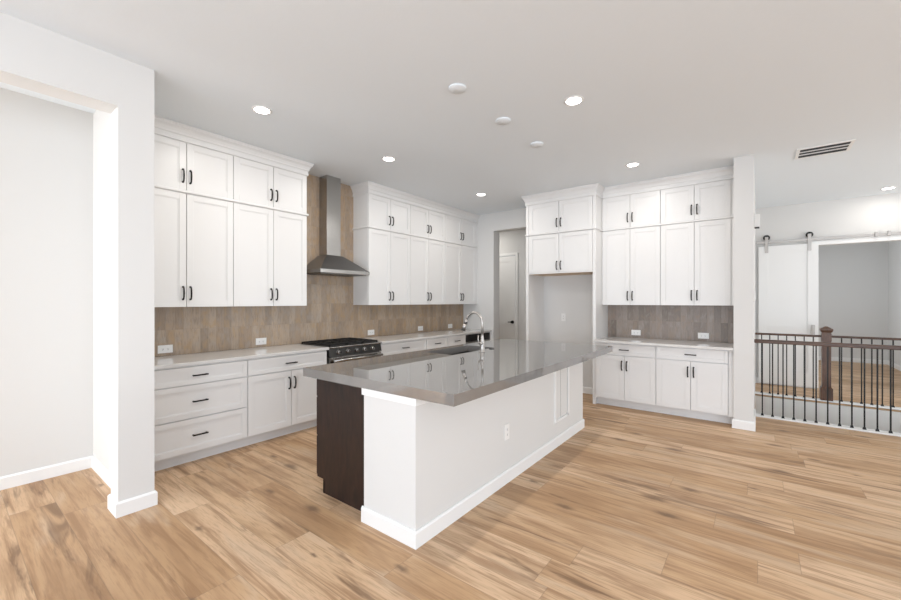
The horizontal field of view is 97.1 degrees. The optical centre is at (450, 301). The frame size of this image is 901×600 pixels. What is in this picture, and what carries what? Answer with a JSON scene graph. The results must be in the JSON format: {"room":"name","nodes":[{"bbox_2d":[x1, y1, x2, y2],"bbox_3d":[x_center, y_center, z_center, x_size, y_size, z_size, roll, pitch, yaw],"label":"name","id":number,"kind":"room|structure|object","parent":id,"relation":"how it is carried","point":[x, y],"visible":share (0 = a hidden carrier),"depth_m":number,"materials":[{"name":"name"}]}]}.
{"room":"kitchen","nodes":[
{"label":"kitchen","id":0,"kind":"room"},
{"bbox_2d":[0,12,153,501],"bbox_3d":[-3.978,-0.097,1.403,1.204,3.093,4.550,0,0,38],"label":"wall opening","id":1,"kind":"structure","parent":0,"point":[34,58],"depth_m":2.73,"materials":[{"name":"white paint"}]},
{"bbox_2d":[91,455,157,517],"bbox_3d":[-2.642,1.400,3.117,1.220,0.100,0.234,0,0,38],"label":"baseboard opening","id":2,"kind":"structure","parent":1,"relation":"attached to","point":[131,505],"depth_m":2.77,"materials":[{"name":"white paint"}]},
{"bbox_2d":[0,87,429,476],"bbox_3d":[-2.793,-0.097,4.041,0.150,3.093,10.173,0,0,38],"label":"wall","id":3,"kind":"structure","parent":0,"point":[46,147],"depth_m":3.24,"materials":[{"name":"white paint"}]},
{"bbox_2d":[0,456,91,489],"bbox_3d":[-4.482,1.400,1.723,0.015,0.100,4.440,0,0,38],"label":"baseboard","id":4,"kind":"structure","parent":3,"relation":"attached to","point":[25,477],"depth_m":3.23,"materials":[{"name":"white paint"}]},
{"bbox_2d":[154,187,232,306],"bbox_3d":[-2.631,-0.488,3.819,0.377,1.085,0.917,0,0,38],"label":"upper cabinet","id":5,"kind":"object","parent":3,"relation":"attached to","point":[193,234],"visible":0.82,"depth_m":3.79,"materials":[{"name":"white paint"}]},
{"bbox_2d":[154,134,232,198],"bbox_3d":[-2.631,-1.337,3.819,0.377,0.612,0.917,0,0,38],"label":"upper cabinet","id":6,"kind":"object","parent":3,"relation":"attached to","point":[178,164],"visible":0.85,"depth_m":3.79,"materials":[{"name":"white paint"}]},
{"bbox_2d":[154,115,313,175],"bbox_3d":[-2.345,-1.570,4.165,0.386,0.146,1.815,0,0,38],"label":"crown molding","id":7,"kind":"structure","parent":6,"relation":"attached to","point":[165,127],"depth_m":4.01,"materials":[{"name":"white paint"}]},
{"bbox_2d":[233,202,306,305],"bbox_3d":[-2.093,-0.488,4.515,0.377,1.085,0.842,0,0,38],"label":"upper cabinet","id":8,"kind":"object","parent":3,"relation":"attached to","point":[270,246],"visible":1,"depth_m":4.38,"materials":[{"name":"white paint"}]},
{"bbox_2d":[154,184,308,215],"bbox_3d":[-2.374,-1.031,4.162,0.344,0.026,1.774,0,0,38],"label":"trim","id":9,"kind":"structure","parent":8,"relation":"attached to","point":[155,185],"depth_m":4.02,"materials":[{"name":"white paint"}]},
{"bbox_2d":[233,156,306,213],"bbox_3d":[-2.093,-1.337,4.515,0.377,0.612,0.842,0,0,38],"label":"upper cabinet","id":10,"kind":"object","parent":3,"relation":"attached to","point":[253,182],"visible":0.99,"depth_m":4.38,"materials":[{"name":"white paint"}]},
{"bbox_2d":[154,174,462,356],"bbox_3d":[-1.403,-0.553,5.707,0.010,2.178,5.408,0,0,38],"label":"tile backsplash","id":11,"kind":"structure","parent":3,"relation":"attached to","point":[330,312],"depth_m":5.19,"materials":[{"name":"brown tile"}]},
{"bbox_2d":[158,345,172,353],"bbox_3d":[-2.793,0.469,3.896,0.008,0.078,0.125,0,0,38],"label":"outlet","id":12,"kind":"object","parent":11,"relation":"attached to","point":[161,348],"visible":1,"depth_m":3.90,"materials":[{"name":"white plastic"}]},
{"bbox_2d":[256,338,265,344],"bbox_3d":[-2.212,0.469,4.647,0.008,0.078,0.125,0,0,38],"label":"outlet","id":13,"kind":"object","parent":11,"relation":"attached to","point":[259,341],"visible":1,"depth_m":4.64,"materials":[{"name":"white plastic"}]},
{"bbox_2d":[368,330,373,334],"bbox_3d":[-1.191,0.469,5.966,0.008,0.078,0.125,0,0,38],"label":"outlet","id":14,"kind":"object","parent":11,"relation":"attached to","point":[370,332],"visible":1,"depth_m":5.96,"materials":[{"name":"white plastic"}]},
{"bbox_2d":[307,175,369,276],"bbox_3d":[-1.498,-0.991,5.218,0.437,1.302,0.766,0,0,38],"label":"range hood","id":15,"kind":"object","parent":3,"relation":"attached to","point":[329,262],"visible":0.93,"depth_m":5.21,"materials":[{"name":"silver metal"}]},
{"bbox_2d":[353,228,409,304],"bbox_3d":[-0.997,-0.488,5.932,0.377,1.085,0.838,0,0,38],"label":"upper cabinet","id":16,"kind":"object","parent":3,"relation":"attached to","point":[385,254],"visible":1,"depth_m":5.71,"materials":[{"name":"white paint"}]},
{"bbox_2d":[353,226,477,247],"bbox_3d":[-0.438,-1.031,6.665,0.344,0.026,2.711,0,0,38],"label":"trim","id":17,"kind":"structure","parent":16,"relation":"attached to","point":[363,227],"depth_m":6.16,"materials":[{"name":"white paint"}]},
{"bbox_2d":[353,193,409,233],"bbox_3d":[-0.997,-1.337,5.932,0.377,0.612,0.838,0,0,38],"label":"upper cabinet","id":18,"kind":"object","parent":3,"relation":"attached to","point":[369,209],"visible":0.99,"depth_m":5.71,"materials":[{"name":"white paint"}]},
{"bbox_2d":[410,236,444,304],"bbox_3d":[-0.476,-0.488,6.606,0.377,1.085,0.865,0,0,38],"label":"upper cabinet","id":19,"kind":"object","parent":3,"relation":"attached to","point":[427,256],"visible":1,"depth_m":6.47,"materials":[{"name":"white paint"}]},
{"bbox_2d":[410,205,444,239],"bbox_3d":[-0.476,-1.337,6.606,0.377,0.612,0.865,0,0,38],"label":"upper cabinet","id":20,"kind":"object","parent":3,"relation":"attached to","point":[423,222],"visible":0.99,"depth_m":6.47,"materials":[{"name":"white paint"}]},
{"bbox_2d":[445,242,476,303],"bbox_3d":[0.093,-0.488,7.340,0.377,1.085,0.993,0,0,38],"label":"upper cabinet","id":21,"kind":"object","parent":3,"relation":"attached to","point":[460,260],"visible":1,"depth_m":7.21,"materials":[{"name":"white paint"}]},
{"bbox_2d":[445,214,476,246],"bbox_3d":[0.093,-1.337,7.340,0.377,0.612,0.993,0,0,38],"label":"upper cabinet","id":22,"kind":"object","parent":3,"relation":"attached to","point":[457,230],"visible":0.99,"depth_m":7.21,"materials":[{"name":"white paint"}]},
{"bbox_2d":[350,181,479,222],"bbox_3d":[-0.434,-1.570,6.636,0.386,0.146,2.752,0,0,38],"label":"crown molding","id":23,"kind":"structure","parent":22,"relation":"attached to","point":[366,187],"depth_m":6.12,"materials":[{"name":"white paint"}]},
{"bbox_2d":[0,0,900,214],"bbox_3d":[2.761,-1.711,4.059,11.400,0.164,17.400,0,0,38],"label":"ceiling","id":24,"kind":"structure","parent":0,"point":[667,87],"depth_m":3.03,"materials":[{"name":"white paint"}]},
{"bbox_2d":[252,105,271,114],"bbox_3d":[-1.620,-1.639,3.418,0.160,0.007,0.160,0,0,38],"label":"recessed light","id":25,"kind":"object","parent":24,"relation":"in","point":[263,110],"visible":1,"depth_m":3.42,"materials":[{"name":"white plastic"}]},
{"bbox_2d":[254,107,269,113],"bbox_3d":[-1.620,-1.640,3.418,0.120,0.004,0.120,0,0,38],"label":"diffuser","id":26,"kind":"object","parent":25,"relation":"attached to","point":[261,110],"depth_m":3.42,"materials":[{"name":"white"}]},
{"bbox_2d":[382,156,395,161],"bbox_3d":[-0.713,-1.639,4.590,0.160,0.007,0.160,0,0,38],"label":"recessed light","id":27,"kind":"object","parent":24,"relation":"in","point":[386,158],"visible":1,"depth_m":4.57,"materials":[{"name":"white plastic"}]},
{"bbox_2d":[384,157,393,160],"bbox_3d":[-0.713,-1.640,4.590,0.120,0.004,0.120,0,0,38],"label":"diffuser","id":28,"kind":"object","parent":27,"relation":"attached to","point":[385,158],"depth_m":4.58,"materials":[{"name":"white"}]},
{"bbox_2d":[564,96,583,105],"bbox_3d":[1.009,-1.639,3.257,0.160,0.007,0.160,0,0,38],"label":"recessed light","id":29,"kind":"object","parent":24,"relation":"in","point":[572,100],"visible":1,"depth_m":3.25,"materials":[{"name":"white plastic"}]},
{"bbox_2d":[566,97,580,104],"bbox_3d":[1.009,-1.640,3.257,0.120,0.004,0.120,0,0,38],"label":"diffuser","id":30,"kind":"object","parent":29,"relation":"attached to","point":[570,100],"depth_m":3.25,"materials":[{"name":"white"}]},
{"bbox_2d":[625,162,639,166],"bbox_3d":[2.192,-1.639,4.786,0.160,0.007,0.160,0,0,38],"label":"recessed light","id":31,"kind":"object","parent":24,"relation":"in","point":[633,164],"visible":1,"depth_m":4.77,"materials":[{"name":"white plastic"}]},
{"bbox_2d":[795,139,855,159],"bbox_3d":[4.044,-1.639,4.315,0.450,0.008,0.370,0,0,38],"label":"ceiling vent","id":32,"kind":"object","parent":24,"relation":"in","point":[843,146],"visible":1,"depth_m":4.30,"materials":[{"name":"white plastic"}]},
{"bbox_2d":[880,186,895,189],"bbox_3d":[6.360,-1.639,5.777,0.160,0.007,0.160,0,0,38],"label":"recessed light","id":33,"kind":"object","parent":24,"relation":"in","point":[885,188],"visible":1,"depth_m":5.78,"materials":[{"name":"white plastic"}]},
{"bbox_2d":[0,360,900,599],"bbox_3d":[2.761,1.575,4.059,11.400,0.250,17.400,0,0,38],"label":"floor","id":34,"kind":"structure","parent":0,"point":[636,504],"depth_m":2.54,"materials":[{"name":"brown wood"}]},
{"bbox_2d":[154,359,246,471],"bbox_3d":[-2.514,1.008,3.728,0.674,0.884,0.916,0,0,38],"label":"base cabinet","id":35,"kind":"object","parent":34,"relation":"on","point":[200,411],"visible":0.73,"depth_m":3.57,"materials":[{"name":"white paint"}]},
{"bbox_2d":[154,344,328,369],"bbox_3d":[-2.231,0.551,4.093,0.656,0.030,1.840,0,0,38],"label":"countertop","id":36,"kind":"structure","parent":35,"relation":"on","point":[161,362],"depth_m":3.98,"materials":[{"name":"white stone"}]},
{"bbox_2d":[243,350,326,446],"bbox_3d":[-1.952,1.008,4.450,0.679,0.884,0.915,0,0,38],"label":"base cabinet","id":37,"kind":"object","parent":34,"relation":"on","point":[281,401],"visible":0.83,"depth_m":4.18,"materials":[{"name":"white paint"}]},
{"bbox_2d":[317,379,363,510],"bbox_3d":[-0.488,1.010,3.281,0.677,0.880,1.008,0,0,38],"label":"base cabinet","id":38,"kind":"object","parent":34,"relation":"on","point":[340,407],"visible":0.3,"depth_m":2.88,"materials":[{"name":"brown wood"}]},
{"bbox_2d":[301,337,382,363],"bbox_3d":[-1.389,0.981,5.121,0.715,0.938,0.808,0,0,38],"label":"range","id":39,"kind":"object","parent":34,"relation":"on","point":[340,349],"visible":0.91,"depth_m":4.94,"materials":[{"name":"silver metal"}]},
{"bbox_2d":[301,340,381,348],"bbox_3d":[-1.413,0.544,5.139,0.655,0.021,0.808,0,0,38],"label":"cooktop","id":40,"kind":"object","parent":39,"relation":"in","point":[332,344],"depth_m":4.99,"materials":[{"name":"black metal"}]},
{"bbox_2d":[381,339,425,355],"bbox_3d":[-0.882,1.008,5.833,0.679,0.884,0.923,0,0,38],"label":"drawer","id":41,"kind":"object","parent":34,"relation":"on","point":[414,345],"visible":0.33,"depth_m":5.62,"materials":[{"name":"white paint"}]},
{"bbox_2d":[362,329,491,343],"bbox_3d":[-0.327,0.551,6.554,0.656,0.030,2.751,0,0,38],"label":"countertop","id":42,"kind":"structure","parent":41,"relation":"on","point":[453,332],"depth_m":6.21,"materials":[{"name":"white stone"}]},
{"bbox_2d":[426,337,446,349],"bbox_3d":[-0.446,1.008,6.398,0.679,0.884,0.505,0,0,38],"label":"drawer","id":43,"kind":"object","parent":34,"relation":"on","point":[431,343],"visible":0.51,"depth_m":6.20,"materials":[{"name":"white paint"}]},
{"bbox_2d":[447,335,465,346],"bbox_3d":[-0.134,1.008,6.801,0.679,0.884,0.515,0,0,38],"label":"drawer","id":44,"kind":"object","parent":34,"relation":"on","point":[458,339],"visible":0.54,"depth_m":6.61,"materials":[{"name":"white paint"}]},
{"bbox_2d":[361,362,583,549],"bbox_3d":[0.475,1.010,3.593,0.489,0.880,2.846,0,0,38],"label":"wall","id":45,"kind":"structure","parent":34,"relation":"on","point":[427,465],"depth_m":2.60,"materials":[{"name":"white paint"}]},
{"bbox_2d":[303,339,612,406],"bbox_3d":[0.353,0.538,3.760,1.445,0.064,2.962,0,0,38],"label":"countertop","id":46,"kind":"structure","parent":45,"relation":"on","point":[434,375],"depth_m":3.04,"materials":[{"name":"grey stone"}]},
{"bbox_2d":[461,311,484,351],"bbox_3d":[0.214,0.304,4.011,0.286,0.403,0.102,0,0,38],"label":"faucet","id":47,"kind":"object","parent":46,"relation":"on","point":[481,343],"visible":1,"depth_m":3.95,"materials":[{"name":"silver metal"}]},
{"bbox_2d":[504,423,508,440],"bbox_3d":[0.452,1.045,3.182,0.008,0.125,0.072,0,0,38],"label":"outlet","id":48,"kind":"object","parent":45,"relation":"attached to","point":[506,427],"visible":1,"depth_m":3.17,"materials":[{"name":"white plastic"}]},
{"bbox_2d":[554,367,569,422],"bbox_3d":[1.141,0.917,4.067,0.014,0.575,0.372,0,0,38],"label":"access panel","id":49,"kind":"object","parent":45,"relation":"attached to","point":[561,377],"visible":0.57,"depth_m":4.06,"materials":[{"name":"white paint"}]},
{"bbox_2d":[465,332,490,343],"bbox_3d":[0.258,1.008,7.332,0.648,0.884,0.804,0,0,38],"label":"microwave","id":50,"kind":"object","parent":34,"relation":"on","point":[470,338],"visible":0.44,"depth_m":7.07,"materials":[{"name":"black metal"}]},
{"bbox_2d":[526,195,607,403],"bbox_3d":[1.825,-0.097,6.199,1.081,3.093,0.679,0,0,38],"label":"refrigerator surround","id":51,"kind":"object","parent":34,"relation":"on","point":[534,282],"visible":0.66,"depth_m":5.96,"materials":[{"name":"white paint"}]},
{"bbox_2d":[596,342,656,411],"bbox_3d":[2.506,1.008,5.565,0.768,0.884,0.648,0,0,38],"label":"base cabinet","id":52,"kind":"object","parent":34,"relation":"on","point":[626,375],"visible":0.89,"depth_m":5.32,"materials":[{"name":"white paint"}]},
{"bbox_2d":[656,346,733,423],"bbox_3d":[3.132,1.008,5.081,0.816,0.884,0.648,0,0,38],"label":"base cabinet","id":53,"kind":"object","parent":34,"relation":"on","point":[696,383],"visible":1,"depth_m":4.84,"materials":[{"name":"white paint"}]},
{"bbox_2d":[593,336,733,350],"bbox_3d":[2.816,0.551,5.300,1.583,0.030,0.686,0,0,38],"label":"countertop","id":54,"kind":"structure","parent":53,"relation":"on","point":[620,340],"depth_m":5.16,"materials":[{"name":"white stone"}]},
{"bbox_2d":[754,339,900,436],"bbox_3d":[5.176,0.965,4.026,3.339,0.970,0.107,0,0,38],"label":"stair railing","id":55,"kind":"object","parent":34,"relation":"on","point":[808,343],"visible":0.86,"depth_m":4.62,"materials":[{"name":"black metal"}]},
{"bbox_2d":[755,326,900,409],"bbox_3d":[6.121,0.907,5.247,3.339,1.085,0.136,0,0,38],"label":"stair railing","id":56,"kind":"object","parent":34,"relation":"on","point":[826,336],"visible":0.86,"depth_m":5.73,"materials":[{"name":"brown wood"}]},
{"bbox_2d":[499,229,525,339],"bbox_3d":[1.174,-0.097,8.176,3.550,3.093,1.530,0,0,38],"label":"wall","id":57,"kind":"structure","parent":0,"point":[510,241],"depth_m":8.68,"materials":[{"name":"white paint"}]},
{"bbox_2d":[499,256,514,338],"bbox_3d":[1.086,0.222,9.007,0.835,2.440,0.102,0,0,38],"label":"door","id":58,"kind":"structure","parent":57,"relation":"in","point":[506,264],"depth_m":8.89,"materials":[{"name":"white paint"}]},
{"bbox_2d":[499,252,517,339],"bbox_3d":[1.087,0.190,9.008,0.985,2.520,0.020,0,0,38],"label":"trim","id":59,"kind":"structure","parent":57,"relation":"attached to","point":[515,253],"depth_m":8.72,"materials":[{"name":"white paint"}]},
{"bbox_2d":[463,208,592,387],"bbox_3d":[2.016,-0.097,6.552,4.384,3.093,0.314,0,0,38],"label":"wall","id":60,"kind":"structure","parent":0,"point":[572,295],"depth_m":6.68,"materials":[{"name":"white paint"}]},
{"bbox_2d":[529,229,592,272],"bbox_3d":[1.783,-0.733,6.144,0.997,0.596,0.616,0,0,38],"label":"upper cabinet","id":61,"kind":"object","parent":60,"relation":"attached to","point":[565,251],"visible":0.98,"depth_m":5.90,"materials":[{"name":"white paint"}]},
{"bbox_2d":[529,195,592,233],"bbox_3d":[1.783,-1.337,6.144,0.997,0.612,0.616,0,0,38],"label":"upper cabinet","id":62,"kind":"object","parent":60,"relation":"attached to","point":[575,213],"visible":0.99,"depth_m":5.90,"materials":[{"name":"white paint"}]},
{"bbox_2d":[561,313,565,320],"bbox_3d":[1.842,0.262,6.483,0.072,0.125,0.008,0,0,38],"label":"outlet","id":63,"kind":"object","parent":60,"relation":"attached to","point":[563,315],"visible":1,"depth_m":6.48,"materials":[{"name":"white plastic"}]},
{"bbox_2d":[525,227,602,236],"bbox_3d":[1.821,-1.031,6.193,1.111,0.026,0.694,0,0,38],"label":"trim","id":64,"kind":"structure","parent":60,"relation":"attached to","point":[597,228],"depth_m":5.85,"materials":[{"name":"white paint"}]},
{"bbox_2d":[583,387,592,393],"bbox_3d":[1.968,1.400,6.382,0.998,0.100,0.015,0,0,38],"label":"baseboard","id":65,"kind":"structure","parent":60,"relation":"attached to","point":[587,390],"depth_m":6.23,"materials":[{"name":"white paint"}]},
{"bbox_2d":[602,225,660,304],"bbox_3d":[2.599,-0.488,5.688,0.768,1.085,0.340,0,0,38],"label":"upper cabinet","id":66,"kind":"object","parent":60,"relation":"attached to","point":[631,258],"visible":0.99,"depth_m":5.56,"materials":[{"name":"white paint"}]},
{"bbox_2d":[602,190,660,229],"bbox_3d":[2.599,-1.337,5.688,0.768,0.612,0.340,0,0,38],"label":"upper cabinet","id":67,"kind":"object","parent":60,"relation":"attached to","point":[644,208],"visible":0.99,"depth_m":5.56,"materials":[{"name":"white paint"}]},
{"bbox_2d":[608,305,733,342],"bbox_3d":[3.023,0.295,5.568,1.583,0.482,0.010,0,0,38],"label":"tile backsplash","id":68,"kind":"structure","parent":60,"relation":"attached to","point":[669,322],"depth_m":5.52,"materials":[{"name":"brown tile"}]},
{"bbox_2d":[631,330,640,334],"bbox_3d":[2.706,0.458,5.802,0.125,0.078,0.008,0,0,38],"label":"outlet","id":69,"kind":"object","parent":68,"relation":"attached to","point":[633,332],"visible":1,"depth_m":5.80,"materials":[{"name":"white plastic"}]},
{"bbox_2d":[698,333,708,338],"bbox_3d":[3.365,0.460,5.292,0.125,0.078,0.008,0,0,38],"label":"outlet","id":70,"kind":"object","parent":68,"relation":"attached to","point":[700,335],"visible":1,"depth_m":5.29,"materials":[{"name":"white plastic"}]},
{"bbox_2d":[661,218,733,305],"bbox_3d":[3.225,-0.488,5.203,0.817,1.085,0.340,0,0,38],"label":"upper cabinet","id":71,"kind":"object","parent":60,"relation":"attached to","point":[697,258],"visible":1,"depth_m":5.09,"materials":[{"name":"white paint"}]},
{"bbox_2d":[602,216,733,231],"bbox_3d":[2.836,-1.031,5.327,1.584,0.026,0.015,0,0,38],"label":"trim","id":72,"kind":"structure","parent":71,"relation":"attached to","point":[725,217],"depth_m":5.26,"materials":[{"name":"white paint"}]},
{"bbox_2d":[661,179,733,222],"bbox_3d":[3.225,-1.337,5.203,0.817,0.612,0.340,0,0,38],"label":"upper cabinet","id":73,"kind":"object","parent":60,"relation":"attached to","point":[710,199],"visible":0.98,"depth_m":5.08,"materials":[{"name":"white paint"}]},
{"bbox_2d":[521,165,733,205],"bbox_3d":[2.413,-1.570,5.709,2.722,0.146,0.735,0,0,38],"label":"crown molding","id":74,"kind":"structure","parent":73,"relation":"attached to","point":[723,173],"depth_m":5.52,"materials":[{"name":"white paint"}]},
{"bbox_2d":[734,154,754,421],"bbox_3d":[4.332,-0.097,5.814,0.184,3.093,3.322,0,0,38],"label":"wall partition","id":75,"kind":"structure","parent":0,"point":[744,180],"depth_m":4.51,"materials":[{"name":"white paint"}]},
{"bbox_2d":[732,409,755,430],"bbox_3d":[3.526,1.400,4.771,0.214,0.100,0.717,0,0,38],"label":"baseboard","id":76,"kind":"structure","parent":75,"relation":"attached to","point":[738,424],"depth_m":4.49,"materials":[{"name":"white paint"}]},
{"bbox_2d":[754,214,759,228],"bbox_3d":[3.724,-0.968,4.832,0.055,0.155,0.140,0,0,38],"label":"door chime","id":77,"kind":"object","parent":75,"relation":"attached to","point":[756,216],"visible":1,"depth_m":4.78,"materials":[{"name":"white plastic"}]},
{"bbox_2d":[755,192,900,376],"bbox_3d":[7.457,-0.097,5.572,5.423,3.093,0.120,0,0,38],"label":"wall","id":78,"kind":"structure","parent":0,"point":[875,213],"depth_m":6.51,"materials":[{"name":"white paint"}]},
{"bbox_2d":[755,377,814,388],"bbox_3d":[5.733,1.400,6.821,0.799,0.100,0.015,0,0,38],"label":"baseboard","id":79,"kind":"structure","parent":78,"relation":"attached to","point":[756,378],"depth_m":6.96,"materials":[{"name":"white paint"}]},
{"bbox_2d":[756,231,900,243],"bbox_3d":[6.259,-1.032,6.382,2.150,0.075,0.064,0,0,38],"label":"barn door track","id":80,"kind":"object","parent":78,"relation":"attached to","point":[889,233],"visible":1,"depth_m":6.39,"materials":[{"name":"silver metal"}]},
{"bbox_2d":[759,232,817,387],"bbox_3d":[5.736,0.139,6.771,0.778,2.583,0.066,0,0,38],"label":"sliding barn door","id":81,"kind":"structure","parent":80,"relation":"hanging from","point":[788,274],"depth_m":6.77,"materials":[{"name":"white paint"}]},
{"bbox_2d":[811,235,900,244],"bbox_3d":[6.591,-0.958,6.150,1.500,0.065,0.025,0,0,38],"label":"trim","id":82,"kind":"structure","parent":78,"relation":"attached to","point":[886,238],"depth_m":6.26,"materials":[{"name":"white paint"}]},
{"bbox_2d":[755,395,900,432],"bbox_3d":[5.695,2.790,4.615,3.539,2.620,1.470,0,0,38],"label":"wall","id":83,"kind":"structure","parent":0,"point":[858,413],"depth_m":5.69,"materials":[{"name":"white paint"}]},
{"bbox_2d":[818,241,900,365],"bbox_3d":[7.724,-0.097,8.267,3.900,3.093,4.470,0,0,38],"label":"wall","id":84,"kind":"structure","parent":0,"point":[859,284],"depth_m":9.37,"materials":[{"name":"white paint"}]},
{"bbox_2d":[818,356,900,370],"bbox_3d":[7.694,1.400,8.189,2.550,0.100,4.270,0,0,38],"label":"baseboard","id":85,"kind":"structure","parent":84,"relation":"attached to","point":[857,360],"depth_m":9.33,"materials":[{"name":"white paint"}]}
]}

